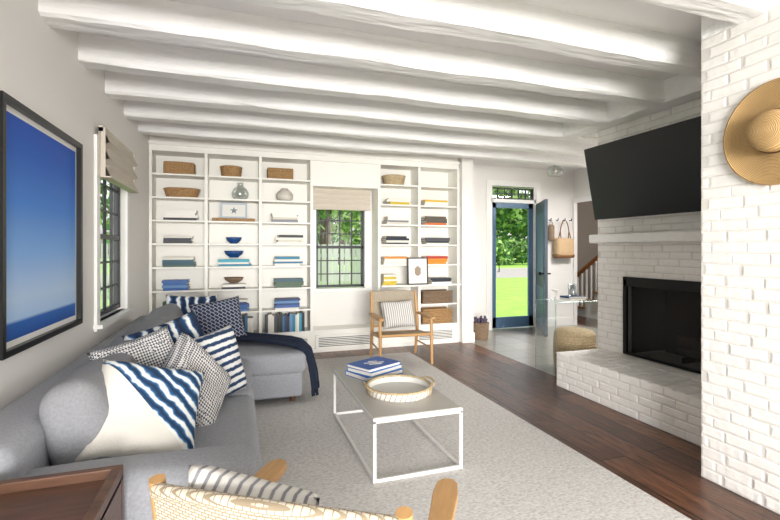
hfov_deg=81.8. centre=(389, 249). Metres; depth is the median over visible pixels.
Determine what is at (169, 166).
wicker basket
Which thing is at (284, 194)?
ceramic vase
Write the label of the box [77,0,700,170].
ceiling
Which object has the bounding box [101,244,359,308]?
picket fence
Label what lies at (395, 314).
throw pillow
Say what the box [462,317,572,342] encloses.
baseboard
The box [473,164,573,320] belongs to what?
wall
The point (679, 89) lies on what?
ceiling beam
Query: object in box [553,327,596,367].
pouf
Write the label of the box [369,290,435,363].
woven armchair
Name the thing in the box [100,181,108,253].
tree
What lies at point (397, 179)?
wicker basket
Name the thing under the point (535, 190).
door frame
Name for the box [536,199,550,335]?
door
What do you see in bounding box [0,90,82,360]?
framed artwork
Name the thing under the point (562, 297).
books
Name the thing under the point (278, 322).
books
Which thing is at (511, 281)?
lawn
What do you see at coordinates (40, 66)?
wall
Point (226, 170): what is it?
wicker basket
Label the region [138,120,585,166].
ceiling beam
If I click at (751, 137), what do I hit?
straw hat
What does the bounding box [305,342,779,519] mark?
floor
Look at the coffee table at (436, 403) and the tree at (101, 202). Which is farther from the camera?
the tree at (101, 202)
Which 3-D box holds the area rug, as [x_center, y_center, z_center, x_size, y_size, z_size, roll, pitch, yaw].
[-0.360,1.341,2.939,3.060,0.015,5.200,0,0,-19]
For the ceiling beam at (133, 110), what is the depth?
4.83 m
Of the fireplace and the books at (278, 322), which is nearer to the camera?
the fireplace
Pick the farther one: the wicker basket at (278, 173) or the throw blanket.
the wicker basket at (278, 173)
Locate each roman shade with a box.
[98,125,138,192]
[313,188,370,210]
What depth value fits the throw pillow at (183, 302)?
4.31 m
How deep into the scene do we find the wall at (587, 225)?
9.42 m
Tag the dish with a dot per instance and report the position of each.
(556, 298)
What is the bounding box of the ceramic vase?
[276,188,292,200]
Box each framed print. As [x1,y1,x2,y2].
[220,202,246,217]
[407,257,427,284]
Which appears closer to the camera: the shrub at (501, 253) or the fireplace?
the fireplace
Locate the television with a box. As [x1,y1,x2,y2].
[584,116,700,219]
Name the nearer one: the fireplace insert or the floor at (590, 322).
the fireplace insert
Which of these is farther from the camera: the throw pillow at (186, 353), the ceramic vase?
the ceramic vase
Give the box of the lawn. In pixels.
[100,257,526,316]
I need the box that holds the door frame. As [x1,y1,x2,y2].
[486,180,540,329]
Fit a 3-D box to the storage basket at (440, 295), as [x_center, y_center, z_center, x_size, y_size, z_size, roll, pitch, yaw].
[0.661,0.683,6.620,0.477,0.182,0.226,0,0,-19]
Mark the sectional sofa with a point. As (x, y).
(51, 428)
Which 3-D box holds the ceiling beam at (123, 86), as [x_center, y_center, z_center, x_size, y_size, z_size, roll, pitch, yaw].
[0.911,-1.337,4.725,6.750,0.185,0.186,0,0,-19]
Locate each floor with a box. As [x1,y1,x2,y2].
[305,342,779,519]
[471,324,597,376]
[577,316,597,328]
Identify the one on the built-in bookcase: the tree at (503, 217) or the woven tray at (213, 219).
the woven tray at (213, 219)
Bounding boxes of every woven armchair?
[148,459,457,519]
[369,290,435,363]
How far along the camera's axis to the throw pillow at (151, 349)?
2.38 m
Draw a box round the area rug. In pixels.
[254,352,690,519]
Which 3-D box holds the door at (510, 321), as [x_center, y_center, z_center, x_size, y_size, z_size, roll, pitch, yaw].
[2.119,0.260,7.757,0.840,2.140,0.098,0,0,-19]
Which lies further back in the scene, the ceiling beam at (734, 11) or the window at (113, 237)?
the window at (113, 237)
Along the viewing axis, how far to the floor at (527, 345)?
6.43 m
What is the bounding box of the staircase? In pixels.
[577,255,597,318]
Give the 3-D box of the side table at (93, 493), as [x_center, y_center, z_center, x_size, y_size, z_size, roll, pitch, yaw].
[-1.072,1.020,1.126,0.590,0.620,0.580,0,0,-19]
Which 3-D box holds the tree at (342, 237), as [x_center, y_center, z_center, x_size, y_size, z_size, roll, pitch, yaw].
[-5.343,-3.977,45.451,11.322,11.077,9.863,0,0,-19]
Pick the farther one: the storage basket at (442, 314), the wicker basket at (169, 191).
the storage basket at (442, 314)
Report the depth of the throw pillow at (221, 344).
2.71 m
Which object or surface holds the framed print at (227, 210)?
on the woven tray at (213, 219)
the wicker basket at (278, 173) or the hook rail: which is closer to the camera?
the wicker basket at (278, 173)
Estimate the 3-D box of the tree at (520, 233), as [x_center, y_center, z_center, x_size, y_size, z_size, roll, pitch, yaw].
[18.082,-3.995,56.693,13.022,11.115,10.158,0,0,11]
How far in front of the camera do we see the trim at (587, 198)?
8.10 m
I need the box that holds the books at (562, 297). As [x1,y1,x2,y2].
[559,295,585,300]
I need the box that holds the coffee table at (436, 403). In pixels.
[333,365,462,483]
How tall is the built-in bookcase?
2.780 m
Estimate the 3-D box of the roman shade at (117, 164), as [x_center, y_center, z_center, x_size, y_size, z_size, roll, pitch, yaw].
[-2.277,-0.733,3.812,0.080,0.385,1.000,0,0,-19]
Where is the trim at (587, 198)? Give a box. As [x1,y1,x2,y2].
[573,196,591,324]
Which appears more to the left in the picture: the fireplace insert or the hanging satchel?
the hanging satchel
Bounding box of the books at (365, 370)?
[345,356,402,381]
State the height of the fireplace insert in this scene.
0.750 m
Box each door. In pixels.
[492,202,532,327]
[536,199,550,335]
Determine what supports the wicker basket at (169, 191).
on the built-in bookcase
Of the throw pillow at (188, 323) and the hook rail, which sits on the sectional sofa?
the throw pillow at (188, 323)
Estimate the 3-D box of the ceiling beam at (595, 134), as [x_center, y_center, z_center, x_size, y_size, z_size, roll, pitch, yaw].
[3.175,-1.340,5.210,2.150,0.180,0.160,0,0,-19]
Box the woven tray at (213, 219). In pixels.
[212,218,254,221]
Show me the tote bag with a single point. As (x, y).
(562, 247)
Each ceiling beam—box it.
[38,0,664,106]
[78,33,606,125]
[105,70,597,144]
[124,100,597,155]
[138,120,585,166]
[233,0,700,77]
[563,74,700,137]
[584,131,597,137]
[638,0,767,23]
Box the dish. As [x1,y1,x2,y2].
[551,289,561,300]
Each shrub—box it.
[496,237,515,264]
[504,235,526,263]
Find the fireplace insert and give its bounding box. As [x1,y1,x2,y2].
[623,277,700,373]
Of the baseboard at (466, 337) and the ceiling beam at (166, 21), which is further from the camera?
the baseboard at (466, 337)
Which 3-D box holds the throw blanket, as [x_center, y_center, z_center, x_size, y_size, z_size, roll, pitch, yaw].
[-1.077,1.050,4.221,0.970,0.497,0.354,0,0,16]
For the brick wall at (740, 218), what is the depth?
2.49 m
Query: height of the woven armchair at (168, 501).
0.825 m
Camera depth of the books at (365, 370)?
3.42 m
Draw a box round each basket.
[163,161,195,174]
[163,187,199,197]
[220,165,241,176]
[267,167,292,178]
[381,174,405,184]
[421,289,452,303]
[421,306,452,323]
[473,316,488,339]
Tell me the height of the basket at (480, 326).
0.360 m
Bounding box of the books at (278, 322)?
[162,198,451,332]
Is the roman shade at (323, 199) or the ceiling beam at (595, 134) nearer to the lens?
the ceiling beam at (595, 134)
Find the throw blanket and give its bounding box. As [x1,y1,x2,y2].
[235,332,319,396]
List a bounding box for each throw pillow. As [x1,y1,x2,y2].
[85,359,204,456]
[87,326,173,366]
[122,310,203,343]
[162,331,230,426]
[166,295,217,314]
[188,465,319,505]
[189,296,246,341]
[194,325,246,397]
[380,300,415,329]
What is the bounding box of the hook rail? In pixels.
[548,218,571,222]
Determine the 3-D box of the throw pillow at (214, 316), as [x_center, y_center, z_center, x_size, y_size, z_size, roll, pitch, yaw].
[-1.621,0.690,4.267,0.499,0.480,0.262,0,0,-35]
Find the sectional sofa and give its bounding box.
[0,305,305,519]
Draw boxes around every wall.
[0,0,148,409]
[313,158,472,342]
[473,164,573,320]
[574,168,597,324]
[701,0,779,513]
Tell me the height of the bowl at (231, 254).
0.085 m
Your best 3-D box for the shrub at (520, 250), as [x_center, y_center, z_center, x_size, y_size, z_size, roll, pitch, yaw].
[13.340,-0.057,45.615,3.969,3.127,3.173,0,0,25]
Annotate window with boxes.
[93,134,134,331]
[313,209,371,291]
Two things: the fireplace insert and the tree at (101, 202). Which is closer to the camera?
the fireplace insert
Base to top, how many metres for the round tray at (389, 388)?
0.077 m
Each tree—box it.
[100,177,108,215]
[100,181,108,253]
[318,210,359,280]
[318,211,359,264]
[492,187,529,233]
[496,188,529,247]
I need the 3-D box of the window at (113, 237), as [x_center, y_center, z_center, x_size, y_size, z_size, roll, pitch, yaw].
[-2.348,-0.125,3.788,0.145,1.450,1.080,0,0,-19]
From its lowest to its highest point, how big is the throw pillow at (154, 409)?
0.456 m
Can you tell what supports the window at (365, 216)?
in the wall at (336, 307)
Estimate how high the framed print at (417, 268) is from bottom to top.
0.380 m
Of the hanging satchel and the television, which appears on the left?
the hanging satchel
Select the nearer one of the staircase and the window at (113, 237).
the window at (113, 237)
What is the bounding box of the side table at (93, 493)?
[0,464,122,519]
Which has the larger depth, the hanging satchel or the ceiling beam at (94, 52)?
the hanging satchel
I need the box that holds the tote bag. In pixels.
[552,220,574,257]
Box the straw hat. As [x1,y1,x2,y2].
[723,77,779,184]
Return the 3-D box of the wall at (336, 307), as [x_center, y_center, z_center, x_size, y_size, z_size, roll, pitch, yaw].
[-0.926,-0.040,6.289,4.270,2.780,0.790,0,0,-19]
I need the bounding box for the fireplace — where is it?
[556,97,700,446]
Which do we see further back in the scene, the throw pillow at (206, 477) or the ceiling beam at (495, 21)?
the ceiling beam at (495, 21)
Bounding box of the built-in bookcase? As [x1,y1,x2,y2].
[148,135,460,352]
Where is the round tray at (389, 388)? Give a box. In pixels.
[362,375,434,401]
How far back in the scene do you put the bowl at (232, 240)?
5.66 m
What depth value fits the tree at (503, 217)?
51.69 m
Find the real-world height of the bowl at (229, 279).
0.070 m
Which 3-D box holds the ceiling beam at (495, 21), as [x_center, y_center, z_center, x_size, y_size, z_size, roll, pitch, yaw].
[0.405,-1.336,2.581,4.420,0.188,0.187,0,0,-19]
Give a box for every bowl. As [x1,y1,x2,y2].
[224,251,242,257]
[224,277,243,282]
[226,237,241,243]
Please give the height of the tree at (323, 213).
8.784 m

